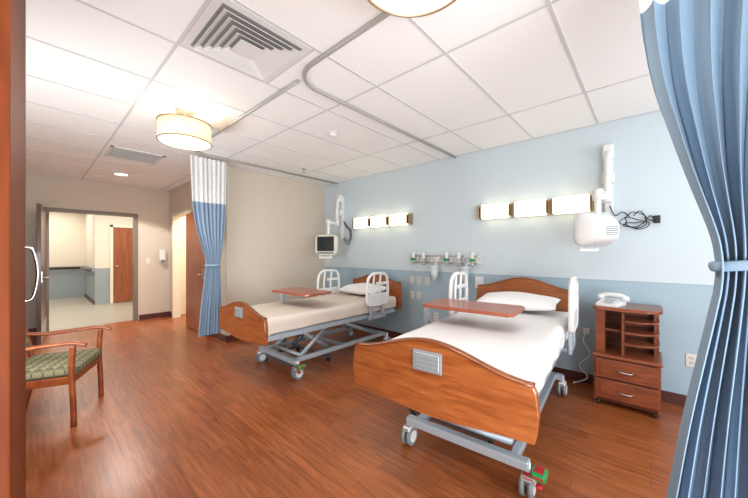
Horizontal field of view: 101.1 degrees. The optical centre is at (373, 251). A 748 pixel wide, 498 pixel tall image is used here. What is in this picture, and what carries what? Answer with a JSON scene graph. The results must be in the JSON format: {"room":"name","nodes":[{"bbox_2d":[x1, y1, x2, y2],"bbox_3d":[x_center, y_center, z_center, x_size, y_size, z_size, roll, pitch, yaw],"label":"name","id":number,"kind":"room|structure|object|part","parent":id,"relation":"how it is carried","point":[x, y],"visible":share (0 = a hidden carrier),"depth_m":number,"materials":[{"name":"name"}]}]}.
{"room":"hospital room","nodes":[
{"label":"hospital room","id":0,"kind":"room"},
{"bbox_2d":[49,212,132,304],"bbox_3d":[-7.170,0.055,7.709,5.270,2.650,8.500,0,0,42],"label":"wall","id":1,"kind":"structure","parent":0,"point":[75,240],"depth_m":9.04,"materials":[{"name":"paint"}]},
{"bbox_2d":[49,267,79,269],"bbox_3d":[-10.301,0.480,7.899,0.115,0.067,4.000,0,0,42],"label":"handrail","id":2,"kind":"object","parent":1,"relation":"attached to","point":[50,268],"visible":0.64,"depth_m":9.07,"materials":[{"name":"brown wood"}]},
{"bbox_2d":[81,267,93,271],"bbox_3d":[-8.129,0.480,8.721,1.950,0.067,0.115,0,0,42],"label":"handrail","id":3,"kind":"object","parent":1,"relation":"attached to","point":[83,268],"visible":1,"depth_m":8.34,"materials":[{"name":"brown wood"}]},
{"bbox_2d":[84,293,94,304],"bbox_3d":[-8.113,1.330,8.776,2.200,0.100,0.012,0,0,42],"label":"baseboard","id":4,"kind":"structure","parent":1,"relation":"attached to","point":[91,300],"depth_m":8.70,"materials":[{"name":"plastic"}]},
{"bbox_2d":[110,225,132,303],"bbox_3d":[-6.709,0.325,8.626,0.088,2.110,1.040,0,0,42],"label":"door","id":5,"kind":"structure","parent":1,"relation":"in","point":[121,236],"depth_m":8.42,"materials":[{"name":"brown wood"}]},
{"bbox_2d":[26,173,168,328],"bbox_3d":[-5.347,0.030,5.705,0.120,2.700,2.890,0,0,42],"label":"wall entry","id":6,"kind":"structure","parent":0,"point":[151,206],"depth_m":6.11,"materials":[{"name":"beige paint"}]},
{"bbox_2d":[36,203,45,344],"bbox_3d":[-5.227,0.335,4.848,0.046,2.070,1.150,0,0,-44],"label":"leaf","id":7,"kind":"object","parent":6,"relation":"attached to","point":[40,211],"visible":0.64,"depth_m":4.45,"materials":[{"name":"brown wood"}]},
{"bbox_2d":[41,315,46,343],"bbox_3d":[-5.213,1.205,4.868,0.003,0.250,1.100,0,0,-44],"label":"kick plate","id":8,"kind":"object","parent":7,"relation":"attached to","point":[44,325],"visible":0.93,"depth_m":4.90,"materials":[{"name":"metal"}]},
{"bbox_2d":[44,207,137,331],"bbox_3d":[-5.260,0.305,5.795,0.150,2.150,1.300,0,0,42],"label":"trim","id":9,"kind":"structure","parent":6,"relation":"attached to","point":[48,209],"depth_m":5.93,"materials":[{"name":"grey metal"}]},
{"bbox_2d":[28,311,168,331],"bbox_3d":[-5.298,1.330,5.661,0.012,0.100,2.650,0,0,42],"label":"baseboard","id":10,"kind":"structure","parent":6,"relation":"attached to","point":[160,314],"depth_m":6.39,"materials":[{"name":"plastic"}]},
{"bbox_2d":[159,250,165,261],"bbox_3d":[-4.474,0.090,6.513,0.100,0.260,0.110,0,0,42],"label":"soap dispenser","id":11,"kind":"object","parent":6,"relation":"attached to","point":[162,253],"visible":1,"depth_m":6.48,"materials":[{"name":"white plastic"}]},
{"bbox_2d":[181,216,185,313],"bbox_3d":[-2.783,0.030,6.474,2.910,2.700,1.680,0,0,42],"label":"wall","id":12,"kind":"structure","parent":0,"point":[183,219],"depth_m":6.85,"materials":[{"name":"beige paint"}]},
{"bbox_2d":[169,182,222,333],"bbox_3d":[-3.339,0.030,5.764,2.790,2.700,0.120,0,0,42],"label":"wall vestibule","id":13,"kind":"structure","parent":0,"point":[180,198],"depth_m":6.28,"materials":[{"name":"beige paint"}]},
{"bbox_2d":[172,209,190,317],"bbox_3d":[-3.793,0.290,6.164,1.080,2.180,0.150,0,0,42],"label":"trim","id":14,"kind":"structure","parent":13,"relation":"attached to","point":[176,217],"depth_m":6.48,"materials":[{"name":"beige paint"}]},
{"bbox_2d":[186,212,204,331],"bbox_3d":[-3.109,0.335,5.392,0.950,2.070,0.045,0,0,42],"label":"leaf","id":15,"kind":"object","parent":13,"relation":"attached to","point":[195,259],"visible":0.62,"depth_m":5.43,"materials":[{"name":"brown wood"}]},
{"bbox_2d":[169,311,226,342],"bbox_3d":[-3.330,1.330,5.667,2.910,0.100,0.012,0,0,42],"label":"baseboard","id":16,"kind":"structure","parent":13,"relation":"attached to","point":[219,336],"depth_m":4.86,"materials":[{"name":"plastic"}]},
{"bbox_2d":[223,166,324,335],"bbox_3d":[-1.659,0.030,5.458,0.120,2.700,1.910,0,0,42],"label":"wall","id":17,"kind":"structure","parent":0,"point":[273,223],"depth_m":5.24,"materials":[{"name":"beige paint"}]},
{"bbox_2d":[227,335,239,341],"bbox_3d":[-1.610,1.330,5.414,0.012,0.100,1.910,0,0,42],"label":"baseboard","id":18,"kind":"structure","parent":17,"relation":"attached to","point":[230,338],"depth_m":4.75,"materials":[{"name":"plastic"}]},
{"bbox_2d":[26,0,659,190],"bbox_3d":[-0.969,-1.370,3.060,10.170,0.100,4.800,0,0,42],"label":"ceiling","id":19,"kind":"structure","parent":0,"point":[525,63],"depth_m":2.43,"materials":[{"name":"tile"}]},
{"bbox_2d":[103,145,165,164],"bbox_3d":[-3.273,-1.314,4.213,0.580,0.011,0.580,0,0,42],"label":"ceiling return vent","id":20,"kind":"object","parent":19,"relation":"in","point":[126,154],"depth_m":4.19,"materials":[{"name":"grey metal"}]},
{"bbox_2d":[180,0,312,82],"bbox_3d":[-0.815,-1.304,1.974,0.590,0.029,0.590,0,0,42],"label":"air diffuser","id":21,"kind":"object","parent":19,"relation":"in","point":[227,33],"depth_m":1.92,"materials":[{"name":"white metal"}]},
{"bbox_2d":[26,0,660,190],"bbox_3d":[-0.969,-1.318,3.060,9.930,0.005,4.560,0,0,42],"label":"grid","id":22,"kind":"object","parent":19,"relation":"attached to","point":[549,3],"depth_m":2.54,"materials":[{"name":"white metal"}]},
{"bbox_2d":[26,297,683,497],"bbox_3d":[-3.679,1.430,4.644,16.320,0.100,8.400,0,0,42],"label":"floor","id":23,"kind":"structure","parent":0,"point":[180,413],"depth_m":2.33,"materials":[{"name":"brown wood"}]},
{"bbox_2d":[0,0,39,497],"bbox_3d":[-1.278,0.033,0.746,1.120,2.695,0.639,0,0,42],"label":"door","id":24,"kind":"structure","parent":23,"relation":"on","point":[13,247],"depth_m":0.63,"materials":[{"name":"brown wood"}]},
{"bbox_3d":[-0.894,0.030,0.757,0.545,2.500,0.022,0,0,43],"label":"door","id":25,"kind":"part","parent":24,"relation":"part of","materials":[{"name":"brown wood"}]},
{"bbox_3d":[-1.301,0.030,1.129,0.545,2.500,0.022,0,0,43],"label":"door","id":26,"kind":"part","parent":24,"relation":"part of","materials":[{"name":"brown wood"}]},
{"bbox_3d":[-1.409,0.090,1.269,0.012,0.231,0.044,0,0,43],"label":"handle","id":27,"kind":"part","parent":24,"relation":"part of","materials":[{"name":"metal"}]},
{"bbox_2d":[26,325,111,427],"bbox_3d":[-2.747,0.908,2.580,0.712,0.952,0.631,0,0,-25],"label":"wooden armchair","id":28,"kind":"object","parent":23,"relation":"on","point":[45,370],"visible":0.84,"depth_m":2.48,"materials":[{"name":"brown wood"}]},
{"bbox_2d":[26,333,30,346],"bbox_3d":[-2.978,0.680,2.473,0.138,0.371,0.490,0,0,-25],"label":"cushion","id":29,"kind":"object","parent":28,"relation":"on","point":[28,340],"depth_m":2.70,"materials":[{"name":"fabric"}]},
{"bbox_3d":[-3.087,0.939,2.714,0.157,0.891,0.042,0,0,-25],"label":"leg","id":30,"kind":"part","parent":28,"relation":"part of","materials":[{"name":"brown wood"}]},
{"bbox_3d":[-2.603,1.010,2.333,0.470,0.060,0.024,0,0,-25],"label":"rail","id":31,"kind":"part","parent":28,"relation":"part of","materials":[{"name":"brown wood"}]},
{"bbox_3d":[-2.581,0.732,2.349,0.608,0.054,0.068,0,0,-23],"label":"arm","id":32,"kind":"part","parent":28,"relation":"part of","materials":[{"name":"brown wood"}]},
{"bbox_2d":[26,348,100,381],"bbox_3d":[-2.701,0.950,2.602,0.480,0.090,0.524,0,0,-25],"label":"seat cushion","id":33,"kind":"object","parent":28,"relation":"on","point":[47,365],"depth_m":2.53,"materials":[{"name":"fabric"}]},
{"bbox_3d":[-2.819,0.732,2.856,0.608,0.054,0.068,0,0,-27],"label":"arm","id":34,"kind":"part","parent":28,"relation":"part of","materials":[{"name":"brown wood"}]},
{"bbox_3d":[-2.384,1.060,2.436,0.057,0.642,0.042,0,0,-25],"label":"leg","id":35,"kind":"part","parent":28,"relation":"part of","materials":[{"name":"brown wood"}]},
{"bbox_3d":[-2.625,1.060,2.952,0.057,0.642,0.042,0,0,-25],"label":"leg","id":36,"kind":"part","parent":28,"relation":"part of","materials":[{"name":"brown wood"}]},
{"bbox_2d":[265,287,331,366],"bbox_3d":[-0.933,0.930,3.872,0.800,0.900,0.546,0,0,40],"label":"table","id":37,"kind":"object","parent":23,"relation":"on","point":[297,291],"visible":0.66,"depth_m":3.84,"materials":[{"name":"laminate"}]},
{"bbox_2d":[219,269,401,379],"bbox_3d":[-0.702,0.825,4.098,1.058,1.110,2.241,0,0,41],"label":"hospital bed","id":38,"kind":"object","parent":23,"relation":"on","point":[374,295],"visible":0.97,"depth_m":3.77,"materials":[{"name":"white fabric"}]},
{"bbox_3d":[-1.436,0.640,3.265,0.170,0.110,0.021,0,0,41],"label":"foot control panel","id":39,"kind":"part","parent":38,"relation":"part of","materials":[{"name":"grey plastic"}]},
{"bbox_3d":[-1.418,0.730,3.286,1.050,0.390,0.038,0,0,41],"label":"footboard","id":40,"kind":"part","parent":38,"relation":"part of","materials":[{"name":"brown wood"}]},
{"bbox_3d":[-0.617,1.208,4.195,0.800,0.055,1.600,0,0,41],"label":"frame","id":41,"kind":"part","parent":38,"relation":"part of","materials":[{"name":"grey metal"}]},
{"bbox_3d":[-0.696,0.750,4.104,0.910,0.160,2.080,0,0,41],"label":"mattress","id":42,"kind":"part","parent":38,"relation":"part of","materials":[{"name":"beige fabric"}]},
{"bbox_3d":[-0.696,0.861,4.104,0.880,0.058,2.140,0,0,41],"label":"deck frame","id":43,"kind":"part","parent":38,"relation":"part of","materials":[{"name":"grey metal"}]},
{"bbox_2d":[338,283,385,294],"bbox_3d":[-0.167,0.558,4.705,0.740,0.158,0.400,0,0,41],"label":"pillow","id":44,"kind":"object","parent":38,"relation":"on","point":[357,288],"depth_m":4.59,"materials":[{"name":"fabric"}]},
{"bbox_3d":[0.013,0.775,4.212,0.102,0.250,0.340,0,0,41],"label":"siderail arm","id":45,"kind":"part","parent":38,"relation":"part of"},
{"bbox_3d":[0.024,0.615,4.921,1.020,0.530,0.038,0,0,41],"label":"headboard","id":46,"kind":"part","parent":38,"relation":"part of","materials":[{"name":"brown wood"}]},
{"bbox_2d":[353,272,578,497],"bbox_3d":[0.955,0.793,2.493,1.058,1.175,2.241,0,0,38],"label":"hospital bed","id":47,"kind":"object","parent":23,"relation":"on","point":[492,377],"visible":0.91,"depth_m":1.80,"materials":[{"name":"brown wood"}]},
{"bbox_3d":[0.276,0.575,1.615,0.170,0.110,0.021,0,0,38],"label":"foot control panel","id":48,"kind":"part","parent":47,"relation":"part of","materials":[{"name":"grey plastic"}]},
{"bbox_3d":[0.293,0.665,1.637,1.050,0.390,0.038,0,0,38],"label":"footboard","id":49,"kind":"part","parent":47,"relation":"part of","materials":[{"name":"brown wood"}]},
{"bbox_3d":[1.034,1.208,2.595,0.800,0.055,1.600,0,0,38],"label":"frame","id":50,"kind":"part","parent":47,"relation":"part of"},
{"bbox_2d":[477,292,560,310],"bbox_3d":[1.450,0.493,3.133,0.740,0.158,0.400,0,0,38],"label":"pillow","id":51,"kind":"object","parent":47,"relation":"on","point":[531,302],"depth_m":3.00,"materials":[{"name":"fabric"}]},
{"bbox_3d":[1.626,0.550,3.362,1.020,0.530,0.038,0,0,38],"label":"headboard","id":52,"kind":"part","parent":47,"relation":"part of","materials":[{"name":"brown wood"}]},
{"bbox_3d":[0.960,0.796,2.500,0.880,0.058,2.140,0,0,38],"label":"deck frame","id":53,"kind":"part","parent":47,"relation":"part of","materials":[{"name":"grey metal"}]},
{"bbox_3d":[1.661,0.710,2.653,0.102,0.250,0.340,0,0,38],"label":"siderail arm","id":54,"kind":"part","parent":47,"relation":"part of"},
{"bbox_2d":[409,298,524,443],"bbox_3d":[0.767,0.905,2.532,0.800,0.950,0.546,0,0,38],"label":"table","id":55,"kind":"object","parent":23,"relation":"on","point":[475,307],"visible":0.36,"depth_m":2.42,"materials":[{"name":"laminate"}]},
{"bbox_2d":[592,300,662,418],"bbox_3d":[2.296,0.935,2.796,0.477,0.890,0.471,0,0,42],"label":"nightstand","id":56,"kind":"object","parent":23,"relation":"on","point":[628,362],"visible":0.99,"depth_m":2.70,"materials":[{"name":"brown wood"}]},
{"bbox_3d":[2.099,0.715,2.856,0.071,0.394,0.015,0,0,42],"label":"hutch panel","id":57,"kind":"part","parent":56,"relation":"part of","materials":[{"name":"brown wood"}]},
{"bbox_2d":[596,292,629,307],"bbox_3d":[2.176,0.434,2.830,0.200,0.113,0.250,0,0,-33],"label":"telephone","id":58,"kind":"object","parent":56,"relation":"on","point":[609,302],"visible":1,"depth_m":2.80,"materials":[{"name":"white plastic"}]},
{"bbox_2d":[605,323,621,331],"bbox_3d":[2.256,0.713,2.930,0.175,0.014,0.285,0,0,42],"label":"shelf","id":59,"kind":"object","parent":56,"relation":"attached to","point":[617,327],"depth_m":2.90,"materials":[{"name":"brown wood"}]},
{"bbox_3d":[2.171,1.036,2.659,0.426,0.165,0.026,0,0,42],"label":"drawer","id":60,"kind":"part","parent":56,"relation":"part of","materials":[{"name":"brown wood"}]},
{"bbox_3d":[2.171,1.218,2.659,0.426,0.165,0.026,0,0,42],"label":"drawer","id":61,"kind":"part","parent":56,"relation":"part of","materials":[{"name":"brown wood"}]},
{"bbox_2d":[624,315,659,324],"bbox_3d":[2.401,0.613,2.759,0.233,0.014,0.345,0,0,42],"label":"shelf","id":62,"kind":"object","parent":56,"relation":"attached to","point":[635,319],"depth_m":2.75,"materials":[{"name":"brown wood"}]},
{"bbox_2d":[624,325,659,336],"bbox_3d":[2.401,0.713,2.759,0.233,0.014,0.345,0,0,42],"label":"shelf","id":63,"kind":"object","parent":56,"relation":"attached to","point":[638,330],"depth_m":2.75,"materials":[{"name":"brown wood"}]},
{"bbox_2d":[624,336,659,348],"bbox_3d":[2.401,0.813,2.759,0.233,0.014,0.345,0,0,42],"label":"shelf","id":64,"kind":"object","parent":56,"relation":"attached to","point":[634,341],"depth_m":2.74,"materials":[{"name":"brown wood"}]},
{"bbox_2d":[325,111,714,394],"bbox_3d":[1.676,0.030,3.830,7.260,2.700,0.120,0,0,42],"label":"wall","id":65,"kind":"structure","parent":0,"point":[443,197],"depth_m":3.44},
{"bbox_2d":[315,194,343,258],"bbox_3d":[-0.708,-0.472,5.498,0.406,1.176,0.582,0,0,42],"label":"television","id":66,"kind":"object","parent":65,"relation":"attached to","point":[325,245],"depth_m":5.37,"materials":[{"name":"white plastic"}]},
{"bbox_2d":[343,221,352,244],"bbox_3d":[-0.473,-0.349,5.634,0.258,0.449,0.065,0,0,42],"label":"cable bundle","id":67,"kind":"object","parent":65,"relation":"attached to","point":[347,227],"visible":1,"depth_m":5.58,"materials":[{"name":"black rubber"}]},
{"bbox_2d":[352,213,412,228],"bbox_3d":[0.096,-0.505,5.093,1.250,0.180,0.110,0,0,42],"label":"light fixture","id":68,"kind":"object","parent":65,"relation":"attached to","point":[402,218],"visible":1,"depth_m":4.98,"materials":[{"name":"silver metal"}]},
{"bbox_2d":[354,217,369,228],"bbox_3d":[-0.213,-0.505,5.347,0.330,0.180,0.075,0,0,42],"label":"diffuser","id":69,"kind":"object","parent":68,"relation":"attached to","point":[364,222],"depth_m":5.28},
{"bbox_2d":[371,215,387,226],"bbox_3d":[0.084,-0.505,5.080,0.330,0.180,0.075,0,0,42],"label":"diffuser","id":70,"kind":"object","parent":68,"relation":"attached to","point":[376,221],"depth_m":5.03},
{"bbox_2d":[389,213,407,225],"bbox_3d":[0.382,-0.505,4.813,0.330,0.180,0.075,0,0,42],"label":"diffuser","id":71,"kind":"object","parent":68,"relation":"attached to","point":[402,218],"depth_m":4.76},
{"bbox_2d":[410,276,413,283],"bbox_3d":[0.583,0.430,4.723,0.070,0.114,0.010,0,0,42],"label":"wall outlet","id":72,"kind":"object","parent":65,"relation":"attached to","point":[411,277],"depth_m":4.72,"materials":[{"name":"beige plastic"}]},
{"bbox_2d":[410,291,413,298],"bbox_3d":[0.583,0.660,4.723,0.070,0.114,0.010,0,0,42],"label":"wall outlet","id":73,"kind":"object","parent":65,"relation":"attached to","point":[411,292],"depth_m":4.72,"materials":[{"name":"beige plastic"}]},
{"bbox_2d":[417,292,420,299],"bbox_3d":[0.673,0.660,4.643,0.070,0.114,0.010,0,0,42],"label":"wall outlet","id":74,"kind":"object","parent":65,"relation":"attached to","point":[418,293],"depth_m":4.63,"materials":[{"name":"beige plastic"}]},
{"bbox_2d":[425,277,428,284],"bbox_3d":[0.784,0.430,4.543,0.070,0.114,0.010,0,0,42],"label":"wall outlet","id":75,"kind":"object","parent":65,"relation":"attached to","point":[426,278],"depth_m":4.54,"materials":[{"name":"beige plastic"}]},
{"bbox_2d":[434,312,437,320],"bbox_3d":[0.896,0.930,4.443,0.070,0.114,0.010,0,0,42],"label":"wall outlet","id":76,"kind":"object","parent":65,"relation":"attached to","point":[435,314],"depth_m":4.44,"materials":[{"name":"beige plastic"}]},
{"bbox_2d":[410,252,481,282],"bbox_3d":[0.939,0.200,4.310,1.100,0.400,0.150,0,0,42],"label":"rail","id":77,"kind":"object","parent":65,"relation":"attached to","point":[461,259],"visible":0.99,"depth_m":4.26,"materials":[{"name":"metal"}]},
{"bbox_2d":[430,259,440,280],"bbox_3d":[0.867,0.250,4.370,0.147,0.299,0.120,0,0,-19],"label":"canister","id":78,"kind":"object","parent":77,"relation":"on","point":[434,269],"depth_m":4.33,"materials":[{"name":"white plastic"}]},
{"bbox_3d":[0.982,0.155,4.359,1.100,0.020,0.020,0,0,42],"label":"rail","id":79,"kind":"part","parent":77,"relation":"part of","materials":[{"name":"metal"}]},
{"bbox_3d":[0.982,0.058,4.359,1.100,0.025,0.020,0,0,42],"label":"rail","id":80,"kind":"part","parent":77,"relation":"part of","materials":[{"name":"metal"}]},
{"bbox_2d":[460,257,465,262],"bbox_3d":[1.184,0.107,4.171,0.110,0.075,0.030,0,0,42],"label":"outlet","id":81,"kind":"object","parent":77,"relation":"attached to","point":[463,259],"depth_m":4.14,"materials":[{"name":"plastic"}]},
{"bbox_2d":[460,261,469,282],"bbox_3d":[1.209,0.250,4.063,0.147,0.299,0.120,0,0,-19],"label":"canister","id":82,"kind":"object","parent":77,"relation":"on","point":[465,269],"depth_m":4.03,"materials":[{"name":"white plastic"}]},
{"bbox_2d":[470,257,478,262],"bbox_3d":[1.321,0.107,4.048,0.110,0.075,0.030,0,0,42],"label":"outlet","id":83,"kind":"object","parent":77,"relation":"attached to","point":[476,259],"depth_m":4.01,"materials":[{"name":"green plastic"}]},
{"bbox_2d":[475,277,482,287],"bbox_3d":[1.391,0.638,3.961,0.210,0.625,0.066,0,0,42],"label":"station","id":84,"kind":"object","parent":65,"relation":"attached to","point":[478,280],"visible":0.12,"depth_m":4.01,"materials":[{"name":"white plastic"}]},
{"bbox_2d":[351,322,686,405],"bbox_3d":[1.637,1.330,3.777,7.008,0.100,0.012,0,0,42],"label":"baseboard","id":85,"kind":"structure","parent":65,"relation":"attached to","point":[666,396],"depth_m":3.26,"materials":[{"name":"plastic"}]},
{"bbox_2d":[328,266,713,284],"bbox_3d":[1.635,0.279,3.782,7.018,0.012,0.006,0,0,42],"label":"trim","id":86,"kind":"structure","parent":65,"relation":"attached to","point":[328,266],"depth_m":3.39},
{"bbox_2d":[477,194,593,219],"bbox_3d":[1.808,-0.505,3.557,1.250,0.180,0.110,0,0,42],"label":"light fixture","id":87,"kind":"object","parent":65,"relation":"attached to","point":[575,203],"visible":0.88,"depth_m":3.46,"materials":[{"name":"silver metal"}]},
{"bbox_2d":[481,202,509,218],"bbox_3d":[1.498,-0.505,3.811,0.330,0.180,0.075,0,0,42],"label":"diffuser","id":88,"kind":"object","parent":87,"relation":"attached to","point":[498,210],"depth_m":3.77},
{"bbox_2d":[514,198,546,216],"bbox_3d":[1.796,-0.505,3.544,0.330,0.180,0.075,0,0,42],"label":"diffuser","id":89,"kind":"object","parent":87,"relation":"attached to","point":[536,207],"depth_m":3.51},
{"bbox_2d":[553,194,589,213],"bbox_3d":[2.094,-0.505,3.277,0.330,0.180,0.075,0,0,42],"label":"diffuser","id":90,"kind":"object","parent":87,"relation":"attached to","point":[575,203],"depth_m":3.24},
{"bbox_2d":[573,328,590,382],"bbox_3d":[2.170,1.085,3.225,0.164,0.570,0.109,0,0,25],"label":"power cord","id":91,"kind":"object","parent":65,"relation":"attached to","point":[585,330],"visible":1,"depth_m":3.20,"materials":[{"name":"white plastic"}]},
{"bbox_2d":[573,144,618,251],"bbox_3d":[2.133,-0.532,2.926,0.329,1.057,0.616,0,0,42],"label":"television","id":92,"kind":"object","parent":65,"relation":"attached to","point":[596,229],"depth_m":2.78,"materials":[{"name":"white plastic"}]},
{"bbox_2d":[609,206,660,229],"bbox_3d":[2.500,-0.337,2.962,0.378,0.249,0.055,0,0,38],"label":"cable bundle","id":93,"kind":"object","parent":65,"relation":"attached to","point":[656,218],"visible":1,"depth_m":2.93,"materials":[{"name":"black rubber"}]},
{"bbox_2d":[686,353,696,366],"bbox_3d":[2.809,0.960,2.726,0.070,0.114,0.010,0,0,42],"label":"wall outlet","id":94,"kind":"object","parent":65,"relation":"attached to","point":[690,358],"depth_m":2.73,"materials":[{"name":"white plastic"}]},
{"bbox_3d":[-7.464,-1.320,8.040,6.150,0.100,8.400,0,0,42],"label":"ceiling","id":95,"kind":"structure","parent":0,"visible":0},
{"bbox_2d":[113,172,128,175],"bbox_3d":[-4.269,-1.314,5.200,0.224,0.024,0.224,0,0,42],"label":"recessed light","id":96,"kind":"object","parent":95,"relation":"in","point":[114,173],"visible":0.99,"depth_m":5.19,"materials":[{"name":"white glass"}]},
{"bbox_2d":[156,106,211,150],"bbox_3d":[-1.756,-1.155,2.865,0.446,0.330,0.446,0,0,42],"label":"drum ceiling light","id":97,"kind":"object","parent":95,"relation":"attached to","point":[181,129],"visible":1,"depth_m":2.75,"materials":[{"name":"fabric"}]},
{"bbox_3d":[-1.756,-1.105,2.865,0.430,0.170,0.430,0,0,42],"label":"lamp shade","id":98,"kind":"part","parent":97,"relation":"part of","materials":[{"name":"beige fabric"}]},
{"bbox_2d":[159,134,209,149],"bbox_3d":[-1.756,-1.017,2.865,0.406,0.010,0.406,0,0,42],"label":"diffuser","id":99,"kind":"object","parent":97,"relation":"attached to","point":[180,141],"depth_m":2.82,"materials":[{"name":"white plastic"}]},
{"bbox_2d":[194,79,336,183],"bbox_3d":[-0.655,-1.302,4.111,2.466,0.032,2.556,0,0,42],"label":"track","id":100,"kind":"object","parent":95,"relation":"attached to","point":[295,82],"visible":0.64,"depth_m":3.16,"materials":[{"name":"metal"}]},
{"bbox_2d":[190,155,225,336],"bbox_3d":[-2.231,-0.082,4.172,0.116,2.404,0.474,0,0,39],"label":"privacy curtain","id":101,"kind":"object","parent":100,"relation":"hanging from","point":[208,176],"visible":0.98,"depth_m":4.17,"materials":[{"name":"blue fabric"}]},
{"bbox_2d":[328,131,337,137],"bbox_3d":[-0.454,-1.300,3.417,0.110,0.040,0.110,0,0,42],"label":"smoke detector","id":102,"kind":"object","parent":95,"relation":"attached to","point":[333,134],"visible":1,"depth_m":3.39,"materials":[{"name":"white plastic"}]},
{"bbox_2d":[302,12,455,157],"bbox_3d":[1.688,-1.302,1.968,3.916,0.032,2.616,0,0,42],"label":"track","id":103,"kind":"object","parent":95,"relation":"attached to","point":[382,16],"visible":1,"depth_m":2.21,"materials":[{"name":"metal"}]},
{"bbox_2d":[639,0,747,497],"bbox_3d":[1.209,-0.052,0.662,0.980,2.464,0.116,0,0,42],"label":"privacy curtain","id":104,"kind":"object","parent":103,"relation":"hanging from","point":[696,51],"visible":1,"depth_m":0.88,"materials":[{"name":"blue fabric"}]},
{"bbox_2d":[367,0,455,17],"bbox_3d":[0.152,-1.155,1.113,0.446,0.330,0.446,0,0,42],"label":"drum ceiling light","id":105,"kind":"object","parent":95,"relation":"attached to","point":[398,8],"visible":1,"depth_m":1.27,"materials":[{"name":"fabric"}]}
]}

